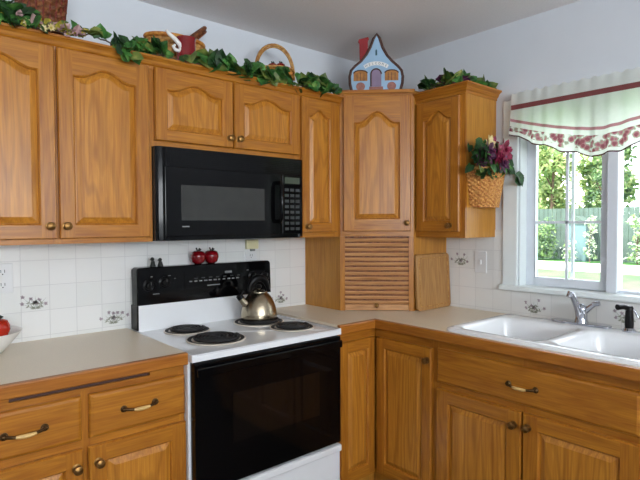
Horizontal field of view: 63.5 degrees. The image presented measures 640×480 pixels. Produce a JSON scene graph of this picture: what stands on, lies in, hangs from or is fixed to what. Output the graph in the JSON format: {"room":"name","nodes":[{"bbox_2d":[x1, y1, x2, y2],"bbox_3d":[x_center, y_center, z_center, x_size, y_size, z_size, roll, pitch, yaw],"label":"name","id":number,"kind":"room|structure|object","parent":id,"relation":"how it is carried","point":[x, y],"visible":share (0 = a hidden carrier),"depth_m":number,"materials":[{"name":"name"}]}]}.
{"room":"kitchen","nodes":[
{"label":"kitchen","id":0,"kind":"room"},
{"bbox_2d":[0,0,356,342],"bbox_3d":[-1.497,0.129,1.942,5.050,2.424,0.157,-2,2,-41],"label":"wall","id":1,"kind":"structure","parent":0,"point":[60,290],"depth_m":2.34,"materials":[{"name":"tile"}]},
{"bbox_2d":[0,263,12,292],"bbox_3d":[-1.254,0.152,2.045,0.072,0.118,0.007,-2,2,-41],"label":"power outlet","id":2,"kind":"object","parent":1,"relation":"attached to","point":[6,269],"visible":1,"depth_m":2.05,"materials":[{"name":"white plastic"}]},
{"bbox_2d":[0,268,6,275],"bbox_3d":[-1.253,0.126,2.042,0.032,0.028,0.003,-2,2,-41],"label":"socket","id":3,"kind":"object","parent":2,"relation":"attached to","point":[3,271],"depth_m":2.04,"materials":[{"name":"white plastic"}]},
{"bbox_2d":[0,281,7,288],"bbox_3d":[-1.253,0.178,2.044,0.032,0.028,0.003,-2,2,-41],"label":"socket","id":4,"kind":"object","parent":2,"relation":"attached to","point":[3,284],"depth_m":2.05,"materials":[{"name":"white plastic"}]},
{"bbox_2d":[19,296,47,308],"bbox_3d":[-1.173,0.254,2.121,0.103,0.063,0.001,-2,2,-41],"label":"flower","id":5,"kind":"object","parent":1,"relation":"on","point":[25,302],"depth_m":2.12,"materials":[{"name":"white tile"}]},
{"bbox_2d":[0,22,152,245],"bbox_3d":[-1.048,-0.363,1.982,0.721,0.752,0.361,-2,2,-41],"label":"upper cabinet","id":6,"kind":"object","parent":1,"relation":"attached to","point":[76,153],"visible":1,"depth_m":1.90,"materials":[{"name":"brown wood"}]},
{"bbox_2d":[0,0,48,33],"bbox_3d":[-1.091,-0.797,1.767,0.282,0.160,0.188,-2,2,-41],"label":"ivy garland","id":7,"kind":"object","parent":6,"relation":"on","point":[8,8],"visible":0.91,"depth_m":1.76,"materials":[{"name":"green plant"}]},
{"bbox_2d":[14,0,67,35],"bbox_3d":[-1.046,-0.836,1.944,0.187,0.266,0.188,-2,2,-41],"label":"woven basket","id":8,"kind":"object","parent":6,"relation":"on","point":[54,10],"visible":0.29,"depth_m":1.89,"materials":[{"name":"brown wicker"}]},
{"bbox_2d":[1,10,90,37],"bbox_3d":[-0.973,-0.761,1.827,0.301,0.065,0.082,-2,2,-41],"label":"flower garland","id":9,"kind":"object","parent":6,"relation":"on","point":[62,25],"visible":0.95,"depth_m":1.85,"materials":[{"name":"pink plant"}]},
{"bbox_2d":[71,20,143,64],"bbox_3d":[-0.809,-0.746,1.981,0.267,0.152,0.101,-1,2,-10],"label":"ivy garland","id":10,"kind":"object","parent":6,"relation":"on","point":[123,45],"visible":0.88,"depth_m":1.97,"materials":[{"name":"green plant"}]},
{"bbox_2d":[99,311,128,323],"bbox_3d":[-0.927,0.346,2.334,0.135,0.063,0.001,-2,2,-41],"label":"flower","id":11,"kind":"object","parent":1,"relation":"on","point":[105,317],"depth_m":2.33,"materials":[{"name":"white tile"}]},
{"bbox_2d":[0,238,304,342],"bbox_3d":[-0.678,0.009,2.543,2.680,0.820,0.006,-2,2,-41],"label":"backsplash","id":12,"kind":"structure","parent":1,"relation":"attached to","point":[78,283],"depth_m":2.28,"materials":[{"name":"tile"}]},
{"bbox_2d":[150,55,301,158],"bbox_3d":[-0.486,-0.576,2.458,0.762,0.361,0.361,-2,2,-41],"label":"upper cabinet","id":13,"kind":"object","parent":1,"relation":"attached to","point":[192,107],"visible":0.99,"depth_m":2.30,"materials":[{"name":"brown wood"}]},
{"bbox_2d":[143,26,206,57],"bbox_3d":[-0.663,-0.867,2.385,0.301,0.298,0.178,-2,2,-41],"label":"wicker basket","id":14,"kind":"object","parent":13,"relation":"on","point":[162,35],"visible":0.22,"depth_m":2.30,"materials":[{"name":"beige wicker"}]},
{"bbox_2d":[165,29,195,62],"bbox_3d":[-0.611,-0.807,2.257,0.145,0.185,0.085,-2,2,-41],"label":"crock","id":15,"kind":"object","parent":13,"relation":"on","point":[185,44],"visible":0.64,"depth_m":2.23,"materials":[{"name":"red ceramic"}]},
{"bbox_2d":[131,35,301,92],"bbox_3d":[-0.431,-0.783,2.322,0.864,0.137,0.173,-2,2,-41],"label":"ivy garland","id":16,"kind":"object","parent":13,"relation":"on","point":[217,59],"visible":0.95,"depth_m":2.27,"materials":[{"name":"green plant"}]},
{"bbox_2d":[151,146,302,240],"bbox_3d":[-0.465,-0.200,2.454,0.766,0.388,0.395,-2,2,-41],"label":"microwave","id":17,"kind":"object","parent":13,"relation":"attached to","point":[197,194],"visible":0.99,"depth_m":2.29,"materials":[{"name":"black metal"}]},
{"bbox_2d":[255,43,294,80],"bbox_3d":[-0.234,-0.872,2.678,0.217,0.286,0.210,-2,2,-41],"label":"wicker basket","id":18,"kind":"object","parent":13,"relation":"on","point":[272,45],"visible":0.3,"depth_m":2.66,"materials":[{"name":"beige wicker"}]},
{"bbox_2d":[245,249,256,260],"bbox_3d":[-0.374,0.058,2.797,0.072,0.118,0.007,-2,2,-41],"label":"power outlet","id":19,"kind":"object","parent":1,"relation":"attached to","point":[249,255],"visible":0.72,"depth_m":2.79,"materials":[{"name":"white plastic"}]},
{"bbox_2d":[245,240,257,250],"bbox_3d":[-0.366,0.029,2.783,0.074,0.062,0.023,-2,2,-41],"label":"plug","id":20,"kind":"object","parent":19,"relation":"attached to","point":[252,245],"visible":1,"depth_m":2.77,"materials":[{"name":"beige plastic"}]},
{"bbox_2d":[272,291,287,302],"bbox_3d":[-0.230,0.324,2.931,0.120,0.069,0.001,-2,2,-41],"label":"flower","id":21,"kind":"object","parent":1,"relation":"on","point":[278,296],"depth_m":2.94,"materials":[{"name":"white tile"}]},
{"bbox_2d":[297,87,343,237],"bbox_3d":[-0.086,-0.393,2.806,0.288,0.752,0.361,-2,2,-41],"label":"upper cabinet","id":22,"kind":"object","parent":1,"relation":"attached to","point":[319,117],"visible":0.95,"depth_m":2.69,"materials":[{"name":"brown wood"}]},
{"bbox_2d":[294,72,341,96],"bbox_3d":[-0.001,-0.797,2.662,0.341,0.138,0.149,-2,2,-41],"label":"ivy garland","id":23,"kind":"object","parent":22,"relation":"on","point":[320,83],"visible":0.98,"depth_m":2.62,"materials":[{"name":"green plant"}]},
{"bbox_2d":[137,0,579,61],"bbox_3d":[0.017,-1.106,0.016,5.200,0.150,5.000,-2,2,-41],"label":"ceiling","id":24,"kind":"structure","parent":0,"point":[331,27],"depth_m":2.59,"materials":[{"name":"paint"}]},
{"bbox_2d":[394,0,639,330],"bbox_3d":[1.937,0.122,1.696,0.157,2.424,4.700,-2,2,-41],"label":"wall","id":25,"kind":"structure","parent":0,"point":[578,40],"depth_m":2.60,"materials":[{"name":"paint"}]},
{"bbox_2d":[413,80,501,237],"bbox_3d":[0.717,-0.398,2.737,0.330,0.765,0.338,-2,2,-41],"label":"upper cabinet","id":26,"kind":"object","parent":25,"relation":"attached to","point":[450,117],"visible":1,"depth_m":2.64,"materials":[{"name":"brown wood"}]},
{"bbox_2d":[417,68,497,89],"bbox_3d":[0.719,-0.810,2.659,0.423,0.106,0.196,0,2,-4],"label":"ivy garland","id":27,"kind":"object","parent":26,"relation":"on","point":[448,78],"visible":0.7,"depth_m":2.64,"materials":[{"name":"green plant"}]},
{"bbox_2d":[465,166,504,207],"bbox_3d":[0.863,-0.264,2.603,0.284,0.198,0.123,-2,2,-41],"label":"basket","id":28,"kind":"object","parent":26,"relation":"hanging from","point":[486,192],"visible":0.8,"depth_m":2.56,"materials":[{"name":"wicker"}]},
{"bbox_2d":[465,135,523,186],"bbox_3d":[0.869,-0.398,2.573,0.360,0.260,0.136,-2,2,-41],"label":"flower arrangement","id":29,"kind":"object","parent":28,"relation":"in","point":[489,152],"visible":1,"depth_m":2.52,"materials":[{"name":"burgundy petal"},{"name":"cream petal"},{"name":"green leaf"}]},
{"bbox_2d":[451,253,468,264],"bbox_3d":[0.786,0.106,2.919,0.001,0.071,0.121,-2,2,-41],"label":"flower","id":30,"kind":"object","parent":25,"relation":"on","point":[456,258],"depth_m":2.92,"materials":[{"name":"white tile"}]},
{"bbox_2d":[475,251,486,272],"bbox_3d":[0.871,0.119,2.812,0.012,0.118,0.072,-2,2,-41],"label":"wall plate","id":31,"kind":"object","parent":25,"relation":"attached to","point":[480,256],"visible":1,"depth_m":2.81,"materials":[{"name":"white plastic"}]},
{"bbox_2d":[524,299,545,312],"bbox_3d":[1.075,0.329,2.589,0.001,0.074,0.113,-2,2,-41],"label":"flower","id":32,"kind":"object","parent":25,"relation":"on","point":[530,305],"depth_m":2.59,"materials":[{"name":"white tile"}]},
{"bbox_2d":[446,230,639,330],"bbox_3d":[1.204,0.184,2.440,0.006,0.460,2.580,-2,2,-41],"label":"backsplash","id":33,"kind":"structure","parent":25,"relation":"attached to","point":[470,289],"depth_m":2.75,"materials":[{"name":"tile"}]},
{"bbox_2d":[499,100,639,302],"bbox_3d":[1.336,-0.222,2.364,0.184,0.975,1.030,-2,2,-41],"label":"window","id":34,"kind":"structure","parent":25,"relation":"in","point":[609,287],"depth_m":2.58,"materials":[{"name":"white paint"}]},
{"bbox_2d":[509,67,639,156],"bbox_3d":[1.252,-0.550,2.297,0.084,0.363,0.852,-2,2,-41],"label":"window valance","id":35,"kind":"object","parent":34,"relation":"attached to","point":[594,116],"visible":1,"depth_m":2.33,"materials":[{"name":"white fabric"}]},
{"bbox_2d":[613,309,639,322],"bbox_3d":[1.349,0.338,2.271,0.001,0.059,0.120,-2,2,-41],"label":"flower","id":36,"kind":"object","parent":25,"relation":"on","point":[618,315],"depth_m":2.29,"materials":[{"name":"white tile"}]},
{"bbox_3d":[0.028,1.452,0.096,5.200,0.120,5.000,-2,2,-41],"label":"floor","id":37,"kind":"structure","parent":0,"visible":0},
{"bbox_2d":[0,366,185,479],"bbox_3d":[-0.952,0.900,1.912,0.722,0.880,0.625,-2,2,-41],"label":"base cabinet","id":38,"kind":"object","parent":37,"relation":"on","point":[133,427],"visible":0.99,"depth_m":1.73,"materials":[{"name":"brown wood"}]},
{"bbox_2d":[0,328,187,400],"bbox_3d":[-0.960,0.440,1.905,0.722,0.044,0.614,-2,2,-41],"label":"countertop","id":39,"kind":"structure","parent":38,"relation":"on","point":[27,368],"depth_m":1.83,"materials":[{"name":"laminate"}]},
{"bbox_2d":[0,326,21,353],"bbox_3d":[-1.205,0.375,1.842,0.256,0.092,0.256,-2,2,-41],"label":"fruit bowl","id":40,"kind":"object","parent":39,"relation":"on","point":[5,341],"visible":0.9,"depth_m":1.84,"materials":[{"name":"white ceramic"}]},
{"bbox_2d":[0,315,10,335],"bbox_3d":[-1.162,0.312,1.861,0.084,0.092,0.084,-2,2,-41],"label":"apple","id":41,"kind":"object","parent":40,"relation":"in","point":[5,328],"visible":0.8,"depth_m":1.85,"materials":[{"name":"red food"}]},
{"bbox_2d":[131,260,341,479],"bbox_3d":[-0.381,0.723,2.370,0.750,1.200,0.654,-2,2,-41],"label":"electric range","id":42,"kind":"object","parent":37,"relation":"on","point":[263,398],"visible":0.85,"depth_m":2.20,"materials":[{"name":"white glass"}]},
{"bbox_2d":[150,257,155,266],"bbox_3d":[-0.777,0.101,2.399,0.031,0.044,0.026,-2,2,-41],"label":"shaker","id":43,"kind":"object","parent":42,"relation":"on","point":[152,264],"visible":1,"depth_m":2.39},
{"bbox_2d":[157,258,162,265],"bbox_3d":[-0.749,0.103,2.423,0.031,0.039,0.026,-2,2,-41],"label":"shaker","id":44,"kind":"object","parent":42,"relation":"on","point":[160,263],"visible":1,"depth_m":2.42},
{"bbox_2d":[190,248,205,263],"bbox_3d":[-0.601,0.077,2.550,0.074,0.081,0.074,-2,2,-41],"label":"shaker","id":45,"kind":"object","parent":42,"relation":"on","point":[197,257],"visible":1,"depth_m":2.52,"materials":[{"name":"red ceramic"}]},
{"bbox_2d":[205,247,218,262],"bbox_3d":[-0.545,0.076,2.597,0.074,0.081,0.074,-2,2,-41],"label":"shaker","id":46,"kind":"object","parent":42,"relation":"on","point":[212,256],"visible":0.95,"depth_m":2.57,"materials":[{"name":"red ceramic"}]},
{"bbox_2d":[137,314,340,362],"bbox_3d":[-0.365,0.421,2.339,0.748,0.029,0.560,-2,2,-41],"label":"cooktop","id":47,"kind":"object","parent":42,"relation":"in","point":[224,338],"depth_m":2.25,"materials":[{"name":"white metal"}]},
{"bbox_2d":[236,274,276,320],"bbox_3d":[-0.303,0.278,2.566,0.181,0.219,0.181,0,2,11],"label":"kettle","id":48,"kind":"object","parent":42,"relation":"on","point":[258,305],"visible":1,"depth_m":2.51,"materials":[{"name":"metal"}]},
{"bbox_2d":[338,328,435,479],"bbox_3d":[0.334,0.872,2.804,0.864,0.870,0.944,-2,2,-41],"label":"base cabinet","id":49,"kind":"object","parent":37,"relation":"on","point":[388,378],"visible":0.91,"depth_m":2.49,"materials":[{"name":"brown wood"}]},
{"bbox_2d":[276,304,639,382],"bbox_3d":[0.803,0.424,2.244,0.867,0.047,2.394,-2,2,-41],"label":"countertop","id":50,"kind":"structure","parent":49,"relation":"on","point":[432,324],"depth_m":2.43,"materials":[{"name":"laminate"}]},
{"bbox_2d":[305,236,445,310],"bbox_3d":[0.312,0.179,2.906,0.826,0.405,0.261,0,2,4],"label":"appliance garage","id":51,"kind":"object","parent":50,"relation":"on","point":[342,273],"visible":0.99,"depth_m":2.82,"materials":[{"name":"oak"},{"name":"oak veneer"},{"name":"oak grain"}]},
{"bbox_2d":[334,89,418,235],"bbox_3d":[0.321,-0.419,2.993,0.596,0.785,0.603,-2,2,-41],"label":"upper cabinet","id":52,"kind":"object","parent":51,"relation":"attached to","point":[378,126],"visible":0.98,"depth_m":2.77,"materials":[{"name":"brown wood"}]},
{"bbox_2d":[348,33,403,89],"bbox_3d":[0.304,-0.958,2.805,0.300,0.313,0.053,0,2,4],"label":"plaque","id":53,"kind":"object","parent":52,"relation":"on","point":[375,69],"visible":0.98,"depth_m":2.79,"materials":[{"name":"blue paint"}]},
{"bbox_2d":[414,253,450,310],"bbox_3d":[0.628,0.228,2.876,0.294,0.305,0.035,-2,2,-41],"label":"cutting board","id":54,"kind":"object","parent":50,"relation":"on","point":[432,274],"visible":1,"depth_m":2.86,"materials":[{"name":"brown wood"}]},
{"bbox_2d":[447,314,639,366],"bbox_3d":[1.025,0.473,2.156,0.555,0.170,0.840,-2,2,-41],"label":"sink","id":55,"kind":"object","parent":50,"relation":"in","point":[614,345],"visible":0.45,"depth_m":2.18,"materials":[{"name":"ceramic"}]},
{"bbox_2d":[615,304,638,332],"bbox_3d":[1.285,0.327,2.176,0.090,0.118,0.054,-1,2,-11],"label":"sprayer","id":56,"kind":"object","parent":55,"relation":"on","point":[629,310],"visible":1,"depth_m":2.17,"materials":[{"name":"black plastic"}]},
{"bbox_2d":[551,291,611,328],"bbox_3d":[1.156,0.304,2.317,0.111,0.156,0.260,-2,2,-41],"label":"faucet","id":57,"kind":"object","parent":50,"relation":"on","point":[581,310],"visible":1,"depth_m":2.31,"materials":[{"name":"silver metal"}]},
{"bbox_2d":[436,341,639,479],"bbox_3d":[1.002,0.888,2.197,0.640,0.870,0.845,-2,2,-41],"label":"base cabinet","id":58,"kind":"object","parent":37,"relation":"on","point":[499,416],"visible":0.98,"depth_m":1.99,"materials":[{"name":"brown wood"}]},
{"label":"outside","id":59,"kind":"structure","parent":0,"visible":0},
{"bbox_2d":[538,245,639,290],"bbox_3d":[17.316,0.505,37.763,69.600,0.200,90.000,-2,2,-41],"label":"lawn","id":60,"kind":"structure","parent":59,"point":[629,282],"depth_m":16.21,"materials":[{"name":"green plant"}]},
{"bbox_2d":[538,216,558,258],"bbox_3d":[9.829,-0.124,23.419,1.649,2.016,1.765,-2,2,-41],"label":"shrub","id":61,"kind":"object","parent":60,"relation":"on","point":[551,227],"visible":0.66,"depth_m":23.05,"materials":[{"name":"green plant"}]},
{"bbox_2d":[538,149,571,208],"bbox_3d":[13.797,-3.672,31.307,3.424,8.582,3.176,-2,2,-41],"label":"leafy tree","id":62,"kind":"object","parent":60,"relation":"on","point":[561,174],"visible":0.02,"depth_m":30.43,"materials":[{"name":"green plant"}]},
{"bbox_2d":[538,145,578,213],"bbox_3d":[12.107,-2.819,26.909,2.558,7.166,2.709,-2,2,-41],"label":"leafy tree","id":63,"kind":"object","parent":60,"relation":"on","point":[553,196],"visible":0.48,"depth_m":26.80,"materials":[{"name":"green plant"}]},
{"bbox_2d":[560,241,577,261],"bbox_3d":[10.612,0.460,22.047,0.741,0.933,0.748,-2,2,-41],"label":"flowering shrub","id":64,"kind":"object","parent":60,"relation":"on","point":[569,248],"visible":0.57,"depth_m":21.95,"materials":[{"name":"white plant"}]},
{"bbox_2d":[568,216,591,261],"bbox_3d":[11.249,-0.073,22.495,0.750,1.950,1.010,-2,2,-41],"label":"garden shed","id":65,"kind":"object","parent":60,"relation":"on","point":[580,228],"visible":0.4,"depth_m":22.16,"materials":[{"name":"blue"}]},
{"bbox_2d":[538,207,639,262],"bbox_3d":[12.580,-0.232,21.820,0.100,2.300,18.000,-2,2,-41],"label":"fence","id":66,"kind":"object","parent":60,"relation":"on","point":[558,214],"visible":0.2,"depth_m":22.57,"materials":[{"name":"green wood"}]},
{"bbox_2d":[582,215,597,262],"bbox_3d":[11.147,-0.046,21.392,0.638,1.973,0.610,0,2,-3],"label":"flowering shrub","id":67,"kind":"object","parent":60,"relation":"on","point":[592,226],"visible":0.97,"depth_m":21.40,"materials":[{"name":"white plant"}]},
{"bbox_2d":[576,145,638,245],"bbox_3d":[13.749,-2.262,24.886,2.727,6.167,2.650,-2,2,-41],"label":"leafy tree","id":68,"kind":"object","parent":60,"relation":"on","point":[589,196],"visible":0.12,"depth_m":24.38,"materials":[{"name":"green plant"}]},
{"bbox_2d":[576,154,639,207],"bbox_3d":[15.955,-3.809,28.727,3.244,9.001,3.386,-2,2,-41],"label":"leafy tree","id":69,"kind":"object","parent":60,"relation":"on","point":[585,170],"visible":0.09,"depth_m":28.71,"materials":[{"name":"green plant"}]},
{"bbox_2d":[624,214,639,263],"bbox_3d":[12.569,-0.079,20.398,1.005,2.090,0.977,0,2,15],"label":"shrub","id":70,"kind":"object","parent":60,"relation":"on","point":[635,257],"visible":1,"depth_m":20.39,"materials":[{"name":"green plant"}]},
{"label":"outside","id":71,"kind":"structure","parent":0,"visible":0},
{"bbox_2d":[538,261,639,274],"bbox_3d":[3.841,0.810,26.213,3.700,0.015,90.000,-2,2,-41],"label":"pavement","id":72,"kind":"structure","parent":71,"point":[584,267],"depth_m":18.95,"materials":[{"name":"concrete"}]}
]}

